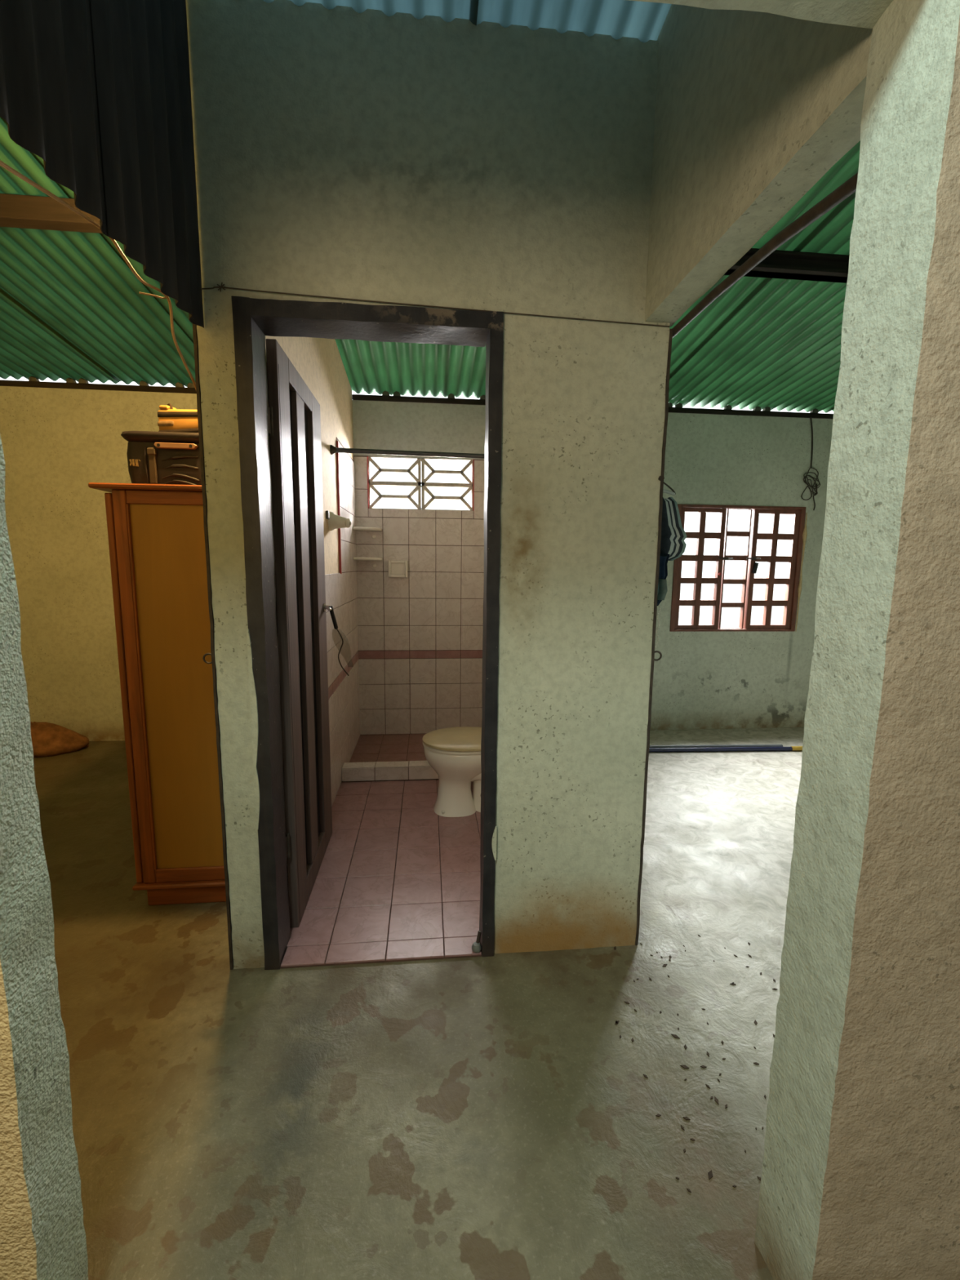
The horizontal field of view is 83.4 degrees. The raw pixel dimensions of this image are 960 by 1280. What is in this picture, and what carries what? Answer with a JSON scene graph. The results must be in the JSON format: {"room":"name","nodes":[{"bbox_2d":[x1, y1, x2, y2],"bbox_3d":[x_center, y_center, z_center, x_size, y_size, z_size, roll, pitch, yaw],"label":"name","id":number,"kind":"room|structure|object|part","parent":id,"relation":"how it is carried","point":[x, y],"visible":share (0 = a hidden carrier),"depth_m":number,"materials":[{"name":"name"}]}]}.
{"room":"house hallway","nodes":[
{"label":"house hallway","id":0,"kind":"room"},
{"bbox_2d":[0,449,89,1279],"bbox_3d":[-2.140,-0.213,0.573,2.960,2.926,0.112,0,8,-6],"label":"wall","id":1,"kind":"structure","parent":0,"point":[42,1237],"depth_m":0.81,"materials":[{"name":"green paint"}]},
{"bbox_2d":[0,0,204,328],"bbox_3d":[-0.749,-1.272,1.048,0.024,0.905,0.849,0,8,-6],"label":"wall partition","id":2,"kind":"structure","parent":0,"point":[99,91],"depth_m":1.12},
{"bbox_2d":[0,160,196,391],"bbox_3d":[-0.812,-0.764,1.199,0.053,0.215,0.932,0,8,-6],"label":"cable","id":3,"kind":"object","parent":2,"relation":"hanging from","point":[2,164],"visible":0.79,"depth_m":1.18,"materials":[{"name":"brown plastic"}]},
{"bbox_2d":[192,323,233,969],"bbox_3d":[-0.839,0.072,1.694,0.041,2.075,0.072,0,8,-6],"label":"steel edge","id":4,"kind":"object","parent":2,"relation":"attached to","point":[212,654],"visible":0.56,"depth_m":1.65,"materials":[{"name":"grey metal"}]},
{"bbox_2d":[265,335,359,911],"bbox_3d":[-0.875,-0.474,2.897,0.122,2.826,2.390,0,8,-6],"label":"wall","id":5,"kind":"structure","parent":0,"point":[318,362],"depth_m":3.24,"materials":[{"name":"beige paint"}]},
{"bbox_2d":[325,510,329,519],"bbox_3d":[-0.821,-0.674,2.907,0.014,0.044,0.035,0,8,-6],"label":"switch plate","id":6,"kind":"object","parent":5,"relation":"attached to","point":[327,513],"visible":1,"depth_m":2.89,"materials":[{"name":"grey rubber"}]},
{"bbox_2d":[328,605,348,675],"bbox_3d":[-0.640,0.006,2.496,0.119,0.335,0.044,-5,10,-37],"label":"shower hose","id":7,"kind":"object","parent":5,"relation":"attached to","point":[331,612],"visible":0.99,"depth_m":2.46,"materials":[{"name":"black rubber"}]},
{"bbox_3d":[-0.637,0.058,2.503,0.046,0.230,0.046,0,8,-6],"label":"cord","id":8,"kind":"part","parent":7,"relation":"part of","materials":[{"name":"black rubber"}]},
{"bbox_2d":[328,511,351,530],"bbox_3d":[-0.784,-0.661,3.004,0.135,0.104,0.104,0,8,-6],"label":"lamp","id":9,"kind":"object","parent":5,"relation":"attached to","point":[335,522],"visible":0.95,"depth_m":2.96,"materials":[{"name":"white plastic"}]},
{"bbox_2d":[329,444,484,458],"bbox_3d":[-0.266,-1.082,3.141,1.173,0.050,0.050,-1,8,-9],"label":"curtain rod","id":10,"kind":"object","parent":5,"relation":"attached to","point":[333,449],"visible":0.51,"depth_m":3.10,"materials":[{"name":"metal"}]},
{"bbox_2d":[0,376,834,741],"bbox_3d":[-0.311,-0.502,4.215,7.400,2.691,0.133,0,8,-6],"label":"wall","id":11,"kind":"structure","parent":0,"point":[420,633],"depth_m":4.13,"materials":[{"name":"green paint"}]},
{"bbox_2d":[0,379,196,393],"bbox_3d":[-2.458,-1.764,3.780,2.848,0.038,0.032,0,8,-6],"label":"purlin","id":12,"kind":"structure","parent":11,"relation":"attached to","point":[2,382],"depth_m":3.75,"materials":[{"name":"black metal"}]},
{"bbox_2d":[352,526,382,538],"bbox_3d":[-0.822,-0.785,3.958,0.195,0.076,0.195,0,8,-6],"label":"corner shelf","id":13,"kind":"object","parent":11,"relation":"attached to","point":[356,528],"visible":1,"depth_m":3.91,"materials":[{"name":"white ceramic"}]},
{"bbox_2d":[353,557,382,568],"bbox_3d":[-0.825,-0.572,3.988,0.195,0.076,0.195,0,8,-6],"label":"corner shelf","id":14,"kind":"object","parent":11,"relation":"attached to","point":[374,566],"visible":1,"depth_m":3.93,"materials":[{"name":"white ceramic"}]},
{"bbox_2d":[388,560,407,577],"bbox_3d":[-0.621,-0.538,4.083,0.143,0.125,0.057,0,8,-6],"label":"soap dish","id":15,"kind":"object","parent":11,"relation":"attached to","point":[396,568],"visible":1,"depth_m":4.09,"materials":[{"name":"white ceramic"}]},
{"bbox_2d":[351,394,484,404],"bbox_3d":[-0.350,-1.770,3.985,1.165,0.038,0.032,0,8,-6],"label":"purlin","id":16,"kind":"structure","parent":11,"relation":"attached to","point":[355,397],"depth_m":3.96,"materials":[{"name":"black metal"}]},
{"bbox_2d":[367,456,474,511],"bbox_3d":[-0.445,-1.178,4.091,0.793,0.386,0.104,0,8,-6],"label":"window","id":17,"kind":"structure","parent":11,"relation":"in","point":[420,484],"depth_m":4.07,"materials":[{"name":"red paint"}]},
{"bbox_2d":[669,504,807,631],"bbox_3d":[2.101,-0.577,4.421,1.106,1.015,0.130,0,8,-6],"label":"window","id":18,"kind":"structure","parent":11,"relation":"in","point":[797,535],"depth_m":4.40,"materials":[{"name":"red wood"}]},
{"bbox_2d":[718,508,752,628],"bbox_3d":[2.084,-0.577,4.421,0.210,0.971,0.045,0,8,-6],"label":"window pane","id":19,"kind":"object","parent":18,"relation":"attached to","point":[747,558],"depth_m":4.41,"materials":[{"name":"glass"}]},
{"bbox_2d":[667,407,834,418],"bbox_3d":[1.820,-1.776,4.196,2.956,0.038,0.032,0,8,-6],"label":"purlin","id":20,"kind":"structure","parent":11,"relation":"attached to","point":[675,410],"depth_m":4.21,"materials":[{"name":"black metal"}]},
{"bbox_2d":[800,417,820,510],"bbox_3d":[2.662,-1.405,4.308,0.155,0.720,0.030,0,8,-6],"label":"wire tangle","id":21,"kind":"object","parent":11,"relation":"hanging from","point":[807,483],"visible":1,"depth_m":4.32,"materials":[{"name":"black plastic"}]},
{"bbox_2d":[35,727,804,1279],"bbox_3d":[-0.007,1.240,1.136,7.400,0.093,6.700,0,8,-6],"label":"floor","id":22,"kind":"structure","parent":0,"point":[395,1099],"depth_m":1.50,"materials":[{"name":"concrete"}]},
{"bbox_2d":[29,721,88,757],"bbox_3d":[-3.173,0.688,3.844,0.683,0.224,0.354,0,8,-6],"label":"sack","id":23,"kind":"object","parent":22,"relation":"on","point":[48,740],"visible":0.74,"depth_m":3.79,"materials":[{"name":"brown fabric"}]},
{"bbox_2d":[88,482,226,905],"bbox_3d":[-1.173,0.171,2.609,0.508,1.619,1.238,0,8,-6],"label":"wardrobe","id":24,"kind":"object","parent":22,"relation":"on","point":[156,532],"visible":0.52,"depth_m":2.02,"materials":[{"name":"brown wood"}]},
{"bbox_3d":[-1.351,0.176,2.286,0.022,1.484,0.571,0,8,-6],"label":"door","id":25,"kind":"part","parent":24,"relation":"part of","materials":[{"name":"brown wood"}]},
{"bbox_3d":[-1.165,-0.622,2.499,0.508,0.018,1.238,0,8,-6],"label":"cornice","id":26,"kind":"part","parent":24,"relation":"part of","materials":[{"name":"brown wood"}]},
{"bbox_2d":[120,431,201,484],"bbox_3d":[-1.127,-0.710,2.291,0.476,0.212,0.558,0,8,-6],"label":"suitcase","id":27,"kind":"object","parent":24,"relation":"on","point":[153,457],"visible":0.52,"depth_m":2.02,"materials":[{"name":"black fabric"}]},
{"bbox_3d":[-1.126,-0.796,2.279,0.476,0.038,0.556,0,8,-6],"label":"lid","id":28,"kind":"part","parent":27,"relation":"part of","materials":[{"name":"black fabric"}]},
{"bbox_2d":[157,403,198,432],"bbox_3d":[-1.096,-0.868,2.167,0.307,0.133,0.207,3,8,18],"label":"parcel","id":29,"kind":"object","parent":27,"relation":"on","point":[171,419],"visible":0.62,"depth_m":2.09,"materials":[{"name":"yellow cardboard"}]},
{"bbox_3d":[-1.083,-0.509,1.939,0.346,0.048,0.029,0,8,-6],"label":"rail","id":30,"kind":"part","parent":24,"relation":"part of","materials":[{"name":"brown wood"}]},
{"bbox_3d":[-1.090,0.204,2.037,0.348,1.397,0.010,0,8,-6],"label":"panel","id":31,"kind":"part","parent":24,"relation":"part of","materials":[{"name":"brown wood"}]},
{"bbox_3d":[-1.168,0.880,2.703,0.477,0.018,1.208,0,8,-6],"label":"skirting","id":32,"kind":"part","parent":24,"relation":"part of","materials":[{"name":"brown wood"}]},
{"bbox_3d":[-1.098,0.921,2.137,0.346,0.055,0.029,0,8,-6],"label":"rail","id":33,"kind":"part","parent":24,"relation":"part of","materials":[{"name":"brown wood"}]},
{"bbox_2d":[342,760,438,781],"bbox_3d":[-0.286,0.826,3.434,1.148,0.090,0.096,0,8,-6],"label":"shower curb","id":34,"kind":"object","parent":22,"relation":"on","point":[402,770],"visible":0.45,"depth_m":3.37,"materials":[{"name":"tile"}]},
{"bbox_2d":[422,726,481,817],"bbox_3d":[0.009,0.575,2.962,0.648,0.722,0.420,0,8,-6],"label":"toilet","id":35,"kind":"object","parent":22,"relation":"on","point":[455,753],"visible":0.48,"depth_m":2.88,"materials":[{"name":"white ceramic"}]},
{"bbox_3d":[-0.070,0.535,2.949,0.488,0.023,0.388,0,8,-6],"label":"lid","id":36,"kind":"part","parent":35,"relation":"part of","materials":[{"name":"plastic"}]},
{"bbox_3d":[-0.072,0.557,2.952,0.480,0.016,0.380,0,8,-6],"label":"seat","id":37,"kind":"part","parent":35,"relation":"part of","materials":[{"name":"white plastic"}]},
{"bbox_2d":[471,930,481,952],"bbox_3d":[-0.012,1.056,1.887,0.036,0.063,0.036,0,8,-6],"label":"door stop","id":38,"kind":"object","parent":22,"relation":"on","point":[476,947],"visible":1,"depth_m":1.88,"materials":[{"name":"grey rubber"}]},
{"bbox_3d":[-0.005,1.045,1.895,0.021,0.043,0.011,-7,11,-42],"label":"stem","id":39,"kind":"part","parent":38,"relation":"part of","materials":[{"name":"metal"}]},
{"bbox_2d":[613,934,777,1192],"bbox_3d":[0.750,1.148,1.597,0.700,0.002,0.799,0,8,-6],"label":"grit","id":40,"kind":"object","parent":22,"relation":"on","point":[710,1173],"visible":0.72,"depth_m":1.47,"materials":[{"name":"black stone"}]},
{"bbox_2d":[648,744,782,747],"bbox_3d":[1.659,0.803,4.041,1.242,0.034,0.034,0,8,-3],"label":"pole","id":41,"kind":"object","parent":22,"relation":"on","point":[685,745],"visible":0.41,"depth_m":4.04,"materials":[{"name":"grey paint"}]},
{"bbox_2d":[648,746,801,751],"bbox_3d":[1.873,0.810,4.006,1.701,0.034,0.034,0,8,-3],"label":"pole","id":42,"kind":"object","parent":22,"relation":"on","point":[791,748],"visible":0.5,"depth_m":3.99,"materials":[{"name":"black metal"}]},
{"bbox_2d":[186,0,669,968],"bbox_3d":[-0.123,-0.314,1.729,1.398,2.848,0.107,0,8,-6],"label":"wall","id":43,"kind":"structure","parent":0,"point":[340,151],"depth_m":1.59,"materials":[{"name":"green paint"}]},
{"bbox_2d":[231,296,502,969],"bbox_3d":[-0.332,0.058,1.766,0.780,2.096,0.143,0,8,-6],"label":"door frame","id":44,"kind":"structure","parent":43,"relation":"attached to","point":[254,319],"depth_m":1.66,"materials":[{"name":"black paint"}]},
{"bbox_2d":[265,338,333,927],"bbox_3d":[-0.684,0.008,2.187,0.083,2.046,0.769,0,8,-6],"label":"door","id":45,"kind":"structure","parent":44,"relation":"attached to","point":[294,411],"depth_m":2.05,"materials":[{"name":"brown wood"}]},
{"bbox_3d":[-0.700,-0.969,2.061,0.033,0.078,0.383,0,8,-6],"label":"rail","id":46,"kind":"part","parent":45,"relation":"part of","materials":[{"name":"brown wood"}]},
{"bbox_3d":[-0.721,0.970,2.330,0.033,0.100,0.383,0,8,-6],"label":"rail","id":47,"kind":"part","parent":45,"relation":"part of","materials":[{"name":"brown wood"}]},
{"bbox_3d":[-0.695,-0.146,2.461,0.050,0.041,0.111,0,8,-6],"label":"lever handle","id":48,"kind":"part","parent":45,"relation":"part of","materials":[{"name":"silver metal"}]},
{"bbox_2d":[200,282,670,327],"bbox_3d":[-0.106,-0.980,1.578,1.380,0.050,0.006,0,8,-6],"label":"wire","id":49,"kind":"object","parent":43,"relation":"attached to","point":[222,286],"visible":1,"depth_m":1.57,"materials":[{"name":"black metal"}]},
{"bbox_2d":[635,328,672,946],"bbox_3d":[0.587,0.067,1.833,0.042,2.075,0.072,0,8,-6],"label":"steel edge","id":50,"kind":"object","parent":43,"relation":"attached to","point":[668,354],"visible":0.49,"depth_m":1.78,"materials":[{"name":"black metal"}]},
{"bbox_2d":[657,475,664,480],"bbox_3d":[0.571,-0.511,1.707,0.018,0.018,0.020,0,8,-6],"label":"nail","id":51,"kind":"object","parent":43,"relation":"attached to","point":[661,477],"visible":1,"depth_m":1.70,"materials":[{"name":"metal"}]},
{"bbox_2d":[663,482,675,495],"bbox_3d":[0.616,-0.537,1.901,0.081,0.043,0.182,8,11,42],"label":"hanger","id":52,"kind":"object","parent":43,"relation":"hanging from","point":[673,492],"visible":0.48,"depth_m":1.93,"materials":[{"name":"plastic"}]},
{"bbox_2d":[660,497,686,560],"bbox_3d":[0.660,-0.417,2.054,0.208,0.233,0.224,0,8,-6],"label":"shirt","id":53,"kind":"object","parent":52,"relation":"hanging from","point":[673,536],"visible":0.28,"depth_m":1.96,"materials":[{"name":"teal fabric"}]},
{"bbox_2d":[657,553,670,605],"bbox_3d":[0.619,-0.209,1.886,0.094,0.188,0.113,0,8,-6],"label":"cloth","id":54,"kind":"object","parent":53,"relation":"hanging from","point":[663,572],"visible":0.19,"depth_m":1.87,"materials":[{"name":"fabric"}]},
{"bbox_2d":[654,604,660,648],"bbox_3d":[0.638,-0.049,1.932,0.013,0.156,0.005,0,8,-6],"label":"string","id":55,"kind":"object","parent":54,"relation":"hanging from","point":[659,605],"visible":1,"depth_m":1.93,"materials":[{"name":"white plastic"}]},
{"bbox_2d":[0,0,860,413],"bbox_3d":[0.060,-1.681,0.677,7.620,0.675,6.685,0,8,-6],"label":"ceiling","id":56,"kind":"structure","parent":0,"point":[72,306],"depth_m":2.99,"materials":[{"name":"green metal"}]},
{"bbox_2d":[0,193,102,233],"bbox_3d":[-2.292,-1.683,2.072,2.848,0.085,0.070,0,8,-6],"label":"purlin","id":57,"kind":"structure","parent":56,"relation":"attached to","point":[16,211],"depth_m":2.10,"materials":[{"name":"brown wood"}]},
{"bbox_2d":[722,248,851,283],"bbox_3d":[1.984,-1.701,2.502,2.956,0.075,0.080,0,8,-6],"label":"purlin","id":58,"kind":"structure","parent":56,"relation":"attached to","point":[783,264],"depth_m":2.43,"materials":[{"name":"black metal"}]},
{"bbox_2d":[644,5,872,326],"bbox_3d":[0.595,-1.314,1.180,0.096,0.812,0.886,0,8,-6],"label":"wall","id":59,"kind":"structure","parent":0,"point":[753,111],"depth_m":1.18,"materials":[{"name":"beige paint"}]},
{"bbox_2d":[671,172,857,338],"bbox_3d":[0.647,-0.905,1.347,0.028,0.047,0.802,-1,8,-8],"label":"bar","id":60,"kind":"object","parent":59,"relation":"attached to","point":[848,188],"visible":0.69,"depth_m":1.20,"materials":[{"name":"brown metal"}]},
{"bbox_2d":[631,0,959,1279],"bbox_3d":[1.469,-0.236,0.901,4.307,2.957,0.157,0,8,-6],"label":"wall","id":61,"kind":"structure","parent":0,"point":[860,1171],"depth_m":0.83,"materials":[{"name":"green paint"}]},
{"label":"outside","id":62,"kind":"structure","parent":0,"visible":0},
{"bbox_2d":[678,588,785,627],"bbox_3d":[-2.163,-1.459,22.206,60.000,0.050,35.400,0,8,-6],"label":"yard","id":63,"kind":"structure","parent":62,"point":[730,618],"depth_m":20.84,"materials":[{"name":"soil"}]}
]}

